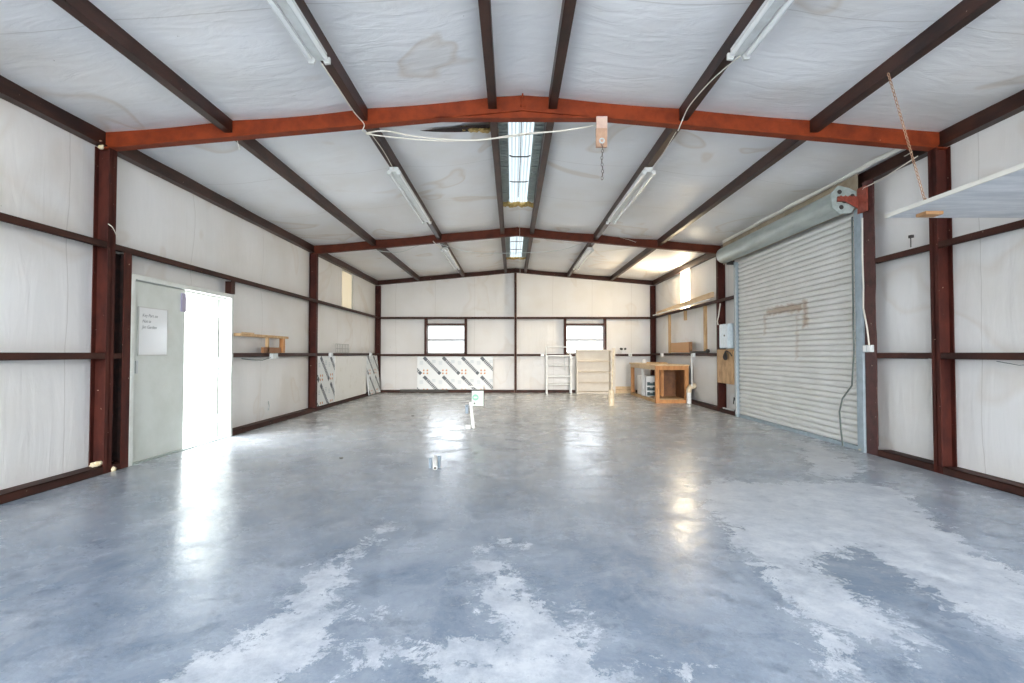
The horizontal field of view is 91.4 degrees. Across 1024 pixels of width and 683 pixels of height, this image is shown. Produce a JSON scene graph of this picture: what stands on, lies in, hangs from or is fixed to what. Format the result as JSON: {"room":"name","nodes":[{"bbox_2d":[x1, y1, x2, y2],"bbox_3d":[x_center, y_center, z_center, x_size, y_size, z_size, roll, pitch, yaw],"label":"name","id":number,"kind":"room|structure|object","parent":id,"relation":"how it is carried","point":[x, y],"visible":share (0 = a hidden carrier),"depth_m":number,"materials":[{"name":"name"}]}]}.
{"room":"empty warehouse","nodes":[
{"label":"empty warehouse","id":0,"kind":"room"},
{"bbox_2d":[0,98,375,489],"bbox_3d":[-4.249,-0.425,5.277,0.147,3.500,20.530,0,-1,0],"label":"wall","id":1,"kind":"structure","parent":0,"point":[47,171],"depth_m":4.93,"materials":[{"name":"plastic"}]},
{"bbox_2d":[0,353,104,360],"bbox_3d":[-4.139,0.025,0.019,0.146,0.064,10.040,0,-1,0],"label":"beam","id":2,"kind":"structure","parent":1,"relation":"attached to","point":[3,356],"depth_m":4.41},
{"bbox_2d":[0,75,106,146],"bbox_3d":[-4.165,-2.178,0.072,0.095,0.156,10.040,0,-1,0],"label":"strut","id":3,"kind":"object","parent":1,"relation":"attached to","point":[11,92],"visible":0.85,"depth_m":4.48,"materials":[{"name":"metal"}]},
{"bbox_2d":[0,212,106,248],"bbox_3d":[-4.139,-1.089,0.046,0.146,0.064,10.040,0,-1,0],"label":"beam","id":4,"kind":"structure","parent":1,"relation":"attached to","point":[6,218],"depth_m":4.41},
{"bbox_2d":[112,254,120,460],"bbox_3d":[-4.172,0.158,5.178,0.010,2.170,0.240,0,-1,0],"label":"panel","id":5,"kind":"object","parent":1,"relation":"attached to","point":[118,256],"visible":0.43,"depth_m":5.27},
{"bbox_2d":[128,273,233,466],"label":"door","id":6,"kind":"structure","parent":1,"relation":"in","point":[174,396],"depth_m":6.21,"materials":[{"name":"metal"}]},
{"bbox_2d":[137,306,167,355],"bbox_3d":[-4.111,-0.111,5.729,0.012,0.545,0.470,0,-1,0],"label":"board","id":7,"kind":"object","parent":6,"relation":"attached to","point":[152,324],"visible":1,"depth_m":5.72,"materials":[{"name":"white"}]},
{"bbox_2d":[117,150,314,252],"bbox_3d":[-4.165,-1.994,7.776,0.095,0.156,5.328,0,-1,0],"label":"strut","id":8,"kind":"object","parent":1,"relation":"attached to","point":[137,158],"visible":0.75,"depth_m":6.71,"materials":[{"name":"metal"}]},
{"bbox_2d":[116,244,315,302],"bbox_3d":[-4.139,-0.906,7.749,0.146,0.064,5.330,0,-1,0],"label":"beam","id":9,"kind":"structure","parent":1,"relation":"attached to","point":[119,248],"depth_m":6.53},
{"bbox_2d":[225,280,234,293],"bbox_3d":[-4.136,-0.788,7.291,0.141,0.193,0.100,0,-1,0],"label":"stub","id":10,"kind":"object","parent":9,"relation":"attached to","point":[229,285],"visible":0.89,"depth_m":7.33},
{"bbox_2d":[233,353,315,356],"bbox_3d":[-4.139,0.235,8.837,0.146,0.064,3.100,0,-1,0],"label":"beam","id":11,"kind":"structure","parent":1,"relation":"attached to","point":[234,354],"depth_m":8.28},
{"bbox_2d":[233,332,288,352],"bbox_3d":[-4.087,0.031,8.182,0.150,0.312,1.600,0,-1,0],"label":"shelf","id":12,"kind":"object","parent":11,"relation":"on","point":[266,349],"visible":0.9,"depth_m":8.28,"materials":[{"name":"brown wood"}]},
{"bbox_2d":[342,271,351,308],"bbox_3d":[-4.272,-1.305,12.850,0.020,0.940,0.870,0,-1,0],"label":"window","id":13,"kind":"structure","parent":1,"relation":"in","point":[346,278],"depth_m":12.88,"materials":[{"name":"beige"}]},
{"bbox_2d":[318,254,377,284],"bbox_3d":[-4.165,-1.871,12.959,0.095,0.156,4.998,0,-1,0],"label":"strut","id":14,"kind":"object","parent":1,"relation":"attached to","point":[327,257],"visible":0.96,"depth_m":12.57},
{"bbox_2d":[318,300,379,318],"bbox_3d":[-4.139,-0.782,12.932,0.146,0.064,5.000,0,-1,0],"label":"beam","id":15,"kind":"structure","parent":1,"relation":"attached to","point":[319,301],"depth_m":12.25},
{"bbox_2d":[318,353,379,355],"bbox_3d":[-4.139,0.332,12.906,0.146,0.064,5.000,0,-1,0],"label":"beam","id":16,"kind":"structure","parent":1,"relation":"attached to","point":[319,354],"depth_m":12.32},
{"bbox_2d":[0,393,1023,682],"bbox_3d":[0.108,1.401,5.283,8.860,0.150,20.630,0,-1,0],"label":"floor","id":17,"kind":"structure","parent":0,"point":[555,537],"depth_m":2.88,"materials":[{"name":"concrete"}]},
{"bbox_2d":[0,467,102,504],"bbox_3d":[-4.137,1.162,-0.030,0.150,0.075,9.995,0,-1,0],"label":"channel","id":18,"kind":"object","parent":17,"relation":"on","point":[10,494],"visible":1,"depth_m":4.39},
{"bbox_2d":[88,146,116,473],"bbox_3d":[-4.137,-0.325,5.059,0.150,3.290,0.100,0,-1,0],"label":"steel column","id":19,"kind":"structure","parent":17,"relation":"on","point":[105,165],"depth_m":5.05,"materials":[{"name":"metal"}]},
{"bbox_2d":[113,252,131,468],"bbox_3d":[-4.133,0.196,5.263,0.149,2.258,0.103,0,-1,0],"label":"post","id":20,"kind":"object","parent":17,"relation":"on","point":[126,258],"visible":0.89,"depth_m":5.28,"materials":[{"name":"metal"}]},
{"bbox_2d":[232,408,314,435],"bbox_3d":[-4.137,1.372,8.787,0.150,0.075,3.055,0,-1,0],"label":"channel","id":21,"kind":"object","parent":17,"relation":"on","point":[255,425],"visible":0.95,"depth_m":8.41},
{"bbox_2d":[308,253,318,410],"bbox_3d":[-4.137,-0.198,10.408,0.150,3.290,0.100,0,-1,0],"label":"steel column","id":22,"kind":"structure","parent":17,"relation":"on","point":[313,258],"depth_m":10.39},
{"bbox_2d":[311,227,719,253],"bbox_3d":[0.108,-2.113,10.453,8.580,0.587,0.100,0,-1,0],"label":"rafter","id":23,"kind":"object","parent":22,"relation":"on","point":[508,232],"visible":0.91,"depth_m":10.45,"materials":[{"name":"metal"}]},
{"bbox_2d":[236,139,375,245],"bbox_3d":[-2.889,-2.130,7.779,0.082,0.135,5.328,0,-1,0],"label":"beam","id":24,"kind":"structure","parent":23,"relation":"attached to","point":[253,146],"depth_m":6.73,"materials":[{"name":"metal"}]},
{"bbox_2d":[365,128,440,239],"bbox_3d":[-1.514,-2.255,7.782,0.082,0.135,5.328,0,-1,0],"label":"purlin","id":25,"kind":"structure","parent":23,"relation":"attached to","point":[382,141],"depth_m":6.27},
{"bbox_2d":[387,167,430,223],"bbox_3d":[-1.492,-2.124,7.523,0.168,0.095,2.440,0,-1,0],"label":"strip light","id":26,"kind":"object","parent":25,"relation":"attached to","point":[396,172],"visible":1,"depth_m":7.12,"materials":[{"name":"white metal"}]},
{"bbox_2d":[490,122,503,233],"bbox_3d":[-0.199,-2.374,7.785,0.082,0.135,5.328,0,-1,0],"label":"purlin","id":27,"kind":"structure","parent":23,"relation":"attached to","point":[494,129],"depth_m":6.85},
{"bbox_2d":[530,122,553,233],"bbox_3d":[0.415,-2.374,7.785,0.082,0.135,5.328,0,-1,0],"label":"purlin","id":28,"kind":"structure","parent":23,"relation":"attached to","point":[546,140],"depth_m":6.81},
{"bbox_2d":[594,128,680,239],"bbox_3d":[1.745,-2.253,7.782,0.082,0.135,5.328,0,-1,0],"label":"purlin","id":29,"kind":"structure","parent":23,"relation":"attached to","point":[659,147],"depth_m":6.28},
{"bbox_2d":[606,167,655,223],"bbox_3d":[1.728,-2.123,7.523,0.168,0.095,2.440,0,-1,0],"label":"strip light","id":30,"kind":"object","parent":29,"relation":"attached to","point":[646,171],"visible":0.98,"depth_m":7.12,"materials":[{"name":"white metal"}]},
{"bbox_2d":[657,139,805,245],"bbox_3d":[3.075,-2.132,7.779,0.082,0.135,5.328,0,-1,0],"label":"purlin","id":31,"kind":"structure","parent":23,"relation":"attached to","point":[785,147],"depth_m":6.74,"materials":[{"name":"metal"}]},
{"bbox_2d":[317,392,379,410],"bbox_3d":[-4.137,1.469,12.879,0.150,0.075,4.910,0,-1,0],"label":"channel","id":32,"kind":"object","parent":17,"relation":"on","point":[325,406],"visible":0.67,"depth_m":11.84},
{"bbox_2d":[317,356,334,406],"bbox_3d":[-4.093,0.846,10.978,0.029,1.060,1.050,0,-1,0],"label":"board","id":33,"kind":"object","parent":32,"relation":"on","point":[326,364],"visible":0.98,"depth_m":10.94,"materials":[{"name":"white"}]},
{"bbox_2d":[334,356,365,401],"bbox_3d":[-4.083,0.896,12.752,0.018,1.045,2.460,0,-1,0],"label":"board","id":34,"kind":"object","parent":32,"relation":"on","point":[350,371],"visible":1,"depth_m":12.54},
{"bbox_2d":[366,356,379,395],"bbox_3d":[-4.069,0.972,14.631,0.140,1.117,1.200,0,-1,0],"label":"board","id":35,"kind":"object","parent":17,"relation":"on","point":[372,372],"visible":1,"depth_m":14.56,"materials":[{"name":"white"}]},
{"bbox_2d":[375,286,380,381],"bbox_3d":[-4.137,-0.078,15.426,0.150,3.290,0.100,0,-1,0],"label":"steel column","id":36,"kind":"structure","parent":17,"relation":"on","point":[377,288],"depth_m":15.43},
{"bbox_2d":[378,268,652,284],"bbox_3d":[0.108,-2.016,15.472,8.580,0.542,0.100,0,-1,0],"label":"rafter","id":37,"kind":"object","parent":36,"relation":"on","point":[512,270],"visible":0.85,"depth_m":15.47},
{"bbox_2d":[377,248,419,280],"bbox_3d":[-2.889,-2.006,12.962,0.082,0.135,4.998,0,-1,0],"label":"purlin","id":38,"kind":"structure","parent":37,"relation":"attached to","point":[388,254],"depth_m":12.66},
{"bbox_2d":[440,243,463,276],"bbox_3d":[-1.514,-2.131,12.965,0.082,0.135,4.998,0,-1,0],"label":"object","id":39,"kind":"structure","parent":37,"relation":"attached to","point":[460,271],"depth_m":13.27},
{"bbox_2d":[441,247,459,269],"bbox_3d":[-1.492,-2.011,12.271,0.168,0.095,2.440,0,-1,0],"label":"strip light","id":40,"kind":"object","parent":39,"relation":"attached to","point":[447,252],"visible":0.97,"depth_m":11.95,"materials":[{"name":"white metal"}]},
{"bbox_2d":[501,238,506,272],"bbox_3d":[-0.199,-2.251,12.968,0.082,0.135,4.998,0,-1,0],"label":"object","id":41,"kind":"structure","parent":37,"relation":"attached to","point":[502,239],"depth_m":12.47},
{"bbox_2d":[524,237,532,272],"bbox_3d":[0.415,-2.251,12.968,0.082,0.135,4.998,0,-1,0],"label":"purlin","id":42,"kind":"structure","parent":37,"relation":"attached to","point":[530,240],"depth_m":12.60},
{"bbox_2d":[567,243,594,276],"bbox_3d":[1.745,-2.130,12.965,0.082,0.135,4.998,0,-1,0],"label":"purlin","id":43,"kind":"structure","parent":37,"relation":"attached to","point":[571,270],"depth_m":12.91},
{"bbox_2d":[573,247,593,269],"bbox_3d":[1.728,-2.010,12.271,0.168,0.095,2.440,0,-1,0],"label":"strip light","id":44,"kind":"object","parent":43,"relation":"attached to","point":[587,251],"visible":1,"depth_m":11.94,"materials":[{"name":"white metal"}]},
{"bbox_2d":[610,248,655,280],"bbox_3d":[3.075,-2.009,12.963,0.082,0.135,4.998,0,-1,0],"label":"purlin","id":45,"kind":"structure","parent":37,"relation":"attached to","point":[647,251],"depth_m":12.59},
{"bbox_2d":[400,389,447,391],"bbox_3d":[-2.685,1.504,15.274,1.470,0.080,0.020,0,-1,0],"label":"strip","id":46,"kind":"object","parent":17,"relation":"on","point":[401,390],"visible":1,"depth_m":15.27,"materials":[{"name":"grey"}]},
{"bbox_2d":[429,456,440,469],"bbox_3d":[-0.813,1.272,5.242,0.122,0.134,0.299,0,-1,0],"label":"stub","id":47,"kind":"object","parent":17,"relation":"on","point":[436,460],"visible":1,"depth_m":5.24,"materials":[{"name":"white plastic"}]},
{"bbox_2d":[380,390,513,392],"bbox_3d":[-1.987,1.529,15.383,4.110,0.075,0.150,0,-1,0],"label":"channel","id":48,"kind":"object","parent":17,"relation":"on","point":[381,391],"visible":0.79,"depth_m":15.31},
{"bbox_2d":[465,386,484,428],"bbox_3d":[-0.598,1.053,8.030,0.308,0.684,0.109,0,-1,-12],"label":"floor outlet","id":49,"kind":"object","parent":17,"relation":"on","point":[477,396],"visible":1,"depth_m":8.01,"materials":[{"name":"white plastic"}]},
{"bbox_2d":[514,273,516,392],"bbox_3d":[0.108,-0.273,15.426,0.070,3.680,0.170,0,-1,0],"label":"steel column","id":50,"kind":"structure","parent":17,"relation":"on","point":[515,274],"depth_m":15.34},
{"bbox_2d":[545,346,571,393],"bbox_3d":[1.405,0.850,15.114,0.770,1.420,0.300,0,-1,0],"label":"metal rack","id":51,"kind":"object","parent":17,"relation":"on","point":[546,347],"visible":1,"depth_m":14.97,"materials":[{"name":"white metal"}]},
{"bbox_2d":[517,390,636,392],"bbox_3d":[2.203,1.529,15.383,4.110,0.075,0.150,0,-1,0],"label":"channel","id":52,"kind":"object","parent":17,"relation":"on","point":[518,391],"visible":0.36,"depth_m":15.31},
{"bbox_2d":[575,350,612,393],"bbox_3d":[2.455,0.903,15.053,1.090,1.310,0.300,0,-1,0],"label":"bookcase","id":53,"kind":"object","parent":17,"relation":"on","point":[593,368],"visible":0.86,"depth_m":15.19,"materials":[{"name":"beige paint"}]},
{"bbox_2d":[608,350,614,405],"bbox_3d":[2.305,0.840,11.583,0.147,1.271,0.134,0,-1,0],"label":"pipe","id":54,"kind":"object","parent":17,"relation":"on","point":[610,392],"visible":1,"depth_m":11.56,"materials":[{"name":"plastic"}]},
{"bbox_2d":[645,375,654,396],"bbox_3d":[3.810,1.240,13.867,0.280,0.580,0.415,0,-1,0],"label":"storage drawers","id":55,"kind":"object","parent":17,"relation":"on","point":[649,379],"visible":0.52,"depth_m":13.69,"materials":[{"name":"white plastic"}]},
{"bbox_2d":[650,286,655,375],"bbox_3d":[4.353,-0.078,15.426,0.150,3.290,0.100,0,-1,0],"label":"steel column","id":56,"kind":"structure","parent":17,"relation":"on","point":[652,288],"depth_m":15.43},
{"bbox_2d":[629,363,689,402],"bbox_3d":[3.853,1.052,13.309,0.845,0.930,2.600,0,-1,0],"label":"workbench","id":57,"kind":"object","parent":17,"relation":"on","point":[671,380],"visible":0.88,"depth_m":12.73,"materials":[{"name":"brown wood"}]},
{"bbox_2d":[650,396,683,399],"bbox_3d":[3.877,1.408,12.510,0.655,0.020,0.780,0,-1,0],"label":"shelf","id":58,"kind":"object","parent":57,"relation":"attached to","point":[661,397],"depth_m":12.47,"materials":[{"name":"brown wood"}]},
{"bbox_2d":[691,399,716,410],"bbox_3d":[4.353,1.469,12.879,0.150,0.075,4.910,0,-1,0],"label":"channel","id":59,"kind":"object","parent":17,"relation":"on","point":[695,402],"visible":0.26,"depth_m":11.23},
{"bbox_2d":[716,258,726,410],"bbox_3d":[4.353,-0.198,10.408,0.150,3.290,0.100,0,-1,0],"label":"steel column","id":60,"kind":"structure","parent":17,"relation":"on","point":[720,268],"depth_m":10.41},
{"bbox_2d":[717,349,734,384],"bbox_3d":[4.219,0.497,9.971,0.094,0.680,0.760,0,-1,0],"label":"plywood sheet","id":61,"kind":"object","parent":60,"relation":"attached to","point":[725,368],"depth_m":9.90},
{"bbox_2d":[862,178,878,455],"bbox_3d":[4.348,-0.298,5.979,0.140,3.280,0.180,0,-1,0],"label":"post","id":62,"kind":"object","parent":17,"relation":"on","point":[871,371],"visible":0.93,"depth_m":5.97,"materials":[{"name":"metal"}]},
{"bbox_2d":[861,218,869,344],"bbox_3d":[4.262,-0.731,6.029,0.026,1.552,0.118,0,-1,0],"label":"cable","id":63,"kind":"object","parent":62,"relation":"attached to","point":[861,218],"visible":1,"depth_m":6.06,"materials":[{"name":"beige plastic"}]},
{"bbox_2d":[878,450,933,471],"bbox_3d":[4.353,1.293,5.458,0.150,0.075,0.765,0,-1,0],"label":"channel","id":64,"kind":"object","parent":17,"relation":"on","point":[916,461],"visible":0.93,"depth_m":5.44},
{"bbox_2d":[928,146,956,473],"bbox_3d":[4.353,-0.325,5.059,0.150,3.290,0.100,0,-1,0],"label":"steel column","id":65,"kind":"structure","parent":17,"relation":"on","point":[939,161],"depth_m":5.04,"materials":[{"name":"metal"}]},
{"bbox_2d":[943,467,1023,496],"bbox_3d":[4.353,1.162,-0.030,0.150,0.075,9.995,0,-1,0],"label":"channel","id":66,"kind":"object","parent":17,"relation":"on","point":[1013,487],"visible":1,"depth_m":4.53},
{"bbox_2d":[0,0,1023,279],"bbox_3d":[0.108,-2.304,5.321,8.660,0.416,20.530,0,-1,0],"label":"ceiling","id":67,"kind":"structure","parent":0,"point":[238,55],"depth_m":4.58,"materials":[{"name":"plastic"}]},
{"bbox_2d":[420,124,498,132],"bbox_3d":[-0.585,-2.391,5.653,0.870,0.095,0.189,0,-1,0],"label":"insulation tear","id":68,"kind":"object","parent":67,"relation":"attached to","point":[482,128],"visible":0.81,"depth_m":5.62},
{"bbox_2d":[498,122,544,257],"bbox_3d":[0.108,-2.445,5.375,8.900,0.445,20.630,0,-1,0],"label":"deck","id":69,"kind":"object","parent":67,"relation":"in","point":[498,122],"depth_m":7.55,"materials":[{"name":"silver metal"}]},
{"bbox_2d":[505,236,527,256],"bbox_3d":[0.108,-2.434,12.136,0.524,0.166,3.250,0,-1,0],"label":"skylight","id":70,"kind":"object","parent":69,"relation":"attached to","point":[516,246],"visible":0.65,"depth_m":12.71,"materials":[{"name":"grey"}]},
{"bbox_2d":[499,122,543,201],"bbox_3d":[0.108,-2.557,6.973,0.524,0.166,3.580,0,-1,0],"label":"skylight","id":71,"kind":"object","parent":69,"relation":"attached to","point":[520,155],"visible":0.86,"depth_m":6.99,"materials":[{"name":"grey"}]},
{"bbox_2d":[503,201,532,207],"bbox_3d":[0.109,-2.411,8.801,0.584,0.103,0.160,0,-1,0],"label":"insulation","id":72,"kind":"object","parent":71,"relation":"hanging from","point":[514,204],"visible":0.95,"depth_m":8.75},
{"bbox_2d":[98,93,947,150],"bbox_3d":[0.108,-2.240,5.105,8.580,0.587,0.100,0,-1,0],"label":"rafter","id":73,"kind":"object","parent":67,"relation":"attached to","point":[522,108],"visible":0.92,"depth_m":5.10,"materials":[{"name":"metal"}]},
{"bbox_2d":[52,0,232,132],"bbox_3d":[-2.889,-2.313,0.075,0.082,0.135,10.040,0,-1,0],"label":"beam","id":74,"kind":"structure","parent":73,"relation":"attached to","point":[85,12],"depth_m":3.86,"materials":[{"name":"metal"}]},
{"bbox_2d":[295,0,367,120],"bbox_3d":[-1.514,-2.438,0.078,0.082,0.135,10.040,0,-1,0],"label":"beam","id":75,"kind":"structure","parent":73,"relation":"attached to","point":[336,70],"depth_m":4.28,"materials":[{"name":"metal"}]},
{"bbox_2d":[266,0,330,64],"bbox_3d":[-1.502,-2.239,2.684,0.168,0.095,2.460,0,-1,0],"label":"strip light","id":76,"kind":"object","parent":75,"relation":"attached to","point":[290,9],"visible":1,"depth_m":3.53,"materials":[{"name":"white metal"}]},
{"bbox_2d":[366,130,569,141],"bbox_3d":[-0.461,-2.156,5.233,2.137,0.130,0.012,0,-1,0],"label":"cable","id":77,"kind":"object","parent":73,"relation":"hanging from","point":[569,130],"visible":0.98,"depth_m":5.23,"materials":[{"name":"beige plastic"}]},
{"bbox_2d":[366,125,595,140],"bbox_3d":[-0.307,-2.178,5.207,2.410,0.177,0.041,0,-1,-1],"label":"cable","id":78,"kind":"object","parent":73,"relation":"hanging from","point":[591,125],"visible":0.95,"depth_m":5.21,"materials":[{"name":"beige plastic"}]},
{"bbox_2d":[478,0,496,108],"bbox_3d":[-0.199,-2.558,0.081,0.082,0.135,10.040,0,-1,0],"label":"beam","id":79,"kind":"structure","parent":73,"relation":"attached to","point":[485,14],"depth_m":4.10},
{"bbox_2d":[549,0,576,108],"bbox_3d":[0.415,-2.558,0.081,0.082,0.135,10.040,0,-1,0],"label":"beam","id":80,"kind":"structure","parent":73,"relation":"attached to","point":[568,6],"depth_m":4.11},
{"bbox_2d":[596,116,606,179],"bbox_3d":[0.899,-1.933,5.003,0.120,0.668,0.088,0,-1,0],"label":"block","id":81,"kind":"object","parent":73,"relation":"hanging from","point":[601,121],"visible":1,"depth_m":4.99,"materials":[{"name":"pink wood"}]},
{"bbox_2d":[679,0,764,120],"bbox_3d":[1.745,-2.437,0.078,0.082,0.135,10.040,0,-1,0],"label":"purlin","id":82,"kind":"structure","parent":73,"relation":"attached to","point":[719,62],"depth_m":4.22,"materials":[{"name":"metal"}]},
{"bbox_2d":[727,0,794,60],"bbox_3d":[1.738,-2.238,2.629,0.168,0.095,2.450,0,-1,0],"label":"strip light","id":83,"kind":"object","parent":82,"relation":"attached to","point":[768,9],"visible":1,"depth_m":3.51,"materials":[{"name":"white metal"}]},
{"bbox_2d":[810,0,1000,131],"bbox_3d":[3.075,-2.316,0.075,0.082,0.135,10.040,0,-1,0],"label":"ceiling beam","id":84,"kind":"structure","parent":73,"relation":"attached to","point":[965,12],"depth_m":3.87,"materials":[{"name":"metal"}]},
{"bbox_2d":[887,73,924,199],"bbox_3d":[3.195,-1.609,4.034,0.359,1.110,0.024,0,-1,-9],"label":"hanging chain","id":85,"kind":"object","parent":84,"relation":"hanging from","point":[887,73],"visible":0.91,"depth_m":4.03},
{"bbox_2d":[884,163,1023,217],"bbox_3d":[3.768,-1.070,2.756,1.300,0.050,2.860,0,-1,0],"label":"shelf","id":86,"kind":"object","parent":85,"relation":"hanging from","point":[1000,194],"visible":1,"depth_m":3.74,"materials":[{"name":"white"}]},
{"bbox_2d":[722,148,903,242],"bbox_3d":[4.223,-2.056,7.576,0.076,0.078,4.754,0,-1,0],"label":"beam","id":87,"kind":"structure","parent":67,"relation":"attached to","point":[894,151],"depth_m":6.76,"materials":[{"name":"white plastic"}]},
{"bbox_2d":[376,273,654,389],"bbox_3d":[0.108,-0.430,15.572,8.660,4.000,0.146,0,-1,0],"label":"wall","id":88,"kind":"structure","parent":0,"point":[487,295],"depth_m":15.54,"materials":[{"name":"plastic"}]},
{"bbox_2d":[424,319,466,353],"bbox_3d":[-2.040,-0.152,15.453,1.300,1.080,0.230,0,-1,0],"label":"window","id":89,"kind":"structure","parent":88,"relation":"in","point":[427,325],"depth_m":15.35,"materials":[{"name":"white metal"}]},
{"bbox_2d":[380,317,513,318],"bbox_3d":[-1.987,-0.723,15.442,4.110,0.064,0.160,0,-1,0],"label":"beam","id":90,"kind":"structure","parent":88,"relation":"attached to","point":[380,317],"depth_m":15.36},
{"bbox_2d":[380,354,513,355],"bbox_3d":[-1.987,0.417,15.414,4.110,0.064,0.160,0,-1,0],"label":"beam","id":91,"kind":"structure","parent":88,"relation":"attached to","point":[380,354],"depth_m":15.34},
{"bbox_2d":[417,357,492,388],"bbox_3d":[-1.740,0.965,15.312,2.320,1.000,0.029,0,-1,0],"label":"board","id":92,"kind":"object","parent":88,"relation":"attached to","point":[432,372],"visible":1,"depth_m":15.30,"materials":[{"name":"white"}]},
{"bbox_2d":[517,317,650,318],"bbox_3d":[2.203,-0.723,15.442,4.110,0.064,0.160,0,-1,0],"label":"girt","id":93,"kind":"object","parent":88,"relation":"attached to","point":[517,317],"depth_m":15.36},
{"bbox_2d":[517,354,650,355],"bbox_3d":[2.203,0.417,15.414,4.110,0.064,0.160,0,-1,0],"label":"girt","id":94,"kind":"object","parent":88,"relation":"attached to","point":[517,354],"depth_m":15.34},
{"bbox_2d":[564,319,606,353],"bbox_3d":[2.250,-0.152,15.453,1.300,1.080,0.230,0,-1,0],"label":"window","id":95,"kind":"structure","parent":88,"relation":"in","point":[603,325],"depth_m":15.35,"materials":[{"name":"white metal"}]},
{"bbox_2d":[655,111,1023,482],"bbox_3d":[4.465,-0.425,5.277,0.147,3.500,20.530,0,-1,0],"label":"wall","id":96,"kind":"structure","parent":0,"point":[988,272],"depth_m":5.05,"materials":[{"name":"plastic"}]},
{"bbox_2d":[651,300,715,318],"bbox_3d":[4.355,-0.782,12.932,0.146,0.064,5.000,0,-1,0],"label":"girt","id":97,"kind":"object","parent":96,"relation":"attached to","point":[714,301],"depth_m":12.20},
{"bbox_2d":[653,292,713,315],"bbox_3d":[4.227,-0.897,12.724,0.085,0.190,4.401,0,-1,0],"label":"board","id":98,"kind":"object","parent":97,"relation":"on","point":[706,297],"visible":1,"depth_m":11.87,"materials":[{"name":"beige wood"}]},
{"bbox_2d":[651,353,716,355],"bbox_3d":[4.355,0.332,12.906,0.146,0.064,5.000,0,-1,0],"label":"girt","id":99,"kind":"object","parent":96,"relation":"attached to","point":[670,354],"depth_m":12.27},
{"bbox_2d":[668,315,670,352],"bbox_3d":[4.295,-0.208,13.629,0.055,1.045,0.080,0,-1,0],"label":"stud","id":100,"kind":"object","parent":99,"relation":"on","point":[669,316],"visible":0.86,"depth_m":13.59,"materials":[{"name":"brown wood"}]},
{"bbox_2d":[671,342,691,352],"bbox_3d":[4.276,0.153,12.650,0.065,0.255,1.400,0,-1,0],"label":"cardboard box","id":101,"kind":"object","parent":99,"relation":"on","point":[682,346],"visible":0.89,"depth_m":12.53,"materials":[{"name":"brown"}]},
{"bbox_2d":[703,306,706,350],"bbox_3d":[4.295,-0.268,11.110,0.055,1.045,0.080,0,-1,0],"label":"stud","id":102,"kind":"object","parent":99,"relation":"on","point":[704,307],"visible":0.79,"depth_m":11.08,"materials":[{"name":"brown wood"}]},
{"bbox_2d":[653,253,715,284],"bbox_3d":[4.380,-1.871,12.959,0.095,0.156,4.998,0,-1,0],"label":"strut","id":103,"kind":"object","parent":96,"relation":"attached to","point":[705,257],"visible":0.73,"depth_m":12.62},
{"bbox_2d":[682,269,689,308],"bbox_3d":[4.488,-1.350,12.836,0.020,1.030,0.700,0,-1,0],"label":"window","id":104,"kind":"structure","parent":96,"relation":"in","point":[685,275],"depth_m":12.83,"materials":[{"name":"white"}]},
{"bbox_2d":[719,323,733,347],"bbox_3d":[4.223,-0.105,9.865,0.130,0.480,0.400,0,-1,0],"label":"box","id":105,"kind":"object","parent":96,"relation":"attached to","point":[726,331],"visible":1,"depth_m":9.71,"materials":[{"name":"metal"}]},
{"bbox_2d":[723,174,857,264],"bbox_3d":[4.272,-1.812,8.145,0.008,0.430,3.940,0,-1,0],"label":"header panel","id":106,"kind":"object","parent":96,"relation":"attached to","point":[852,182],"visible":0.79,"depth_m":7.40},
{"bbox_2d":[716,185,867,452],"bbox_3d":[4.155,-0.254,7.823,0.395,3.280,3.730,0,-1,0],"label":"door","id":107,"kind":"structure","parent":96,"relation":"in","point":[793,330],"depth_m":7.31,"materials":[{"name":"paint"}]},
{"bbox_2d":[716,194,840,262],"bbox_3d":[4.118,-1.711,7.978,0.300,0.300,3.490,0,-1,0],"label":"hood","id":108,"kind":"object","parent":107,"relation":"attached to","point":[821,210],"depth_m":7.51,"materials":[{"name":"metal"}]},
{"bbox_2d":[738,214,857,444],"bbox_3d":[4.321,-0.121,7.840,0.034,2.916,3.310,0,-1,0],"label":"roller shutter","id":109,"kind":"object","parent":107,"relation":"hanging from","point":[795,330],"depth_m":7.44,"materials":[{"name":"paint"}]},
{"bbox_2d":[839,217,854,445],"bbox_3d":[4.227,-0.109,6.329,0.032,2.882,0.290,0,-1,-2],"label":"rope","id":110,"kind":"object","parent":107,"relation":"hanging from","point":[850,387],"visible":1,"depth_m":6.21,"materials":[{"name":"grey"}]},
{"bbox_2d":[720,150,927,248],"bbox_3d":[4.380,-1.994,7.776,0.095,0.156,5.328,0,-1,0],"label":"strut","id":111,"kind":"object","parent":96,"relation":"attached to","point":[883,169],"visible":0.21,"depth_m":5.77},
{"bbox_2d":[875,244,928,263],"bbox_3d":[4.355,-0.960,5.489,0.146,0.064,0.810,0,-1,0],"label":"girt","id":112,"kind":"object","parent":96,"relation":"attached to","point":[925,248],"depth_m":5.48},
{"bbox_2d":[877,353,931,358],"bbox_3d":[4.355,0.155,5.463,0.146,0.064,0.810,0,-1,0],"label":"girt","id":113,"kind":"object","parent":96,"relation":"attached to","point":[879,355],"depth_m":5.43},
{"bbox_2d":[938,89,1023,146],"bbox_3d":[4.380,-2.178,0.072,0.095,0.156,10.040,0,-1,0],"label":"strut","id":114,"kind":"object","parent":96,"relation":"attached to","point":[1012,105],"visible":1,"depth_m":4.63,"materials":[{"name":"metal"}]},
{"bbox_2d":[938,219,1023,247],"bbox_3d":[4.355,-1.089,0.046,0.146,0.064,10.040,0,-1,0],"label":"girt","id":115,"kind":"object","parent":96,"relation":"attached to","point":[1019,224],"depth_m":4.55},
{"bbox_2d":[940,353,1023,359],"bbox_3d":[4.355,0.025,0.019,0.146,0.064,10.040,0,-1,0],"label":"girt","id":116,"kind":"object","parent":96,"relation":"attached to","point":[972,356],"depth_m":4.53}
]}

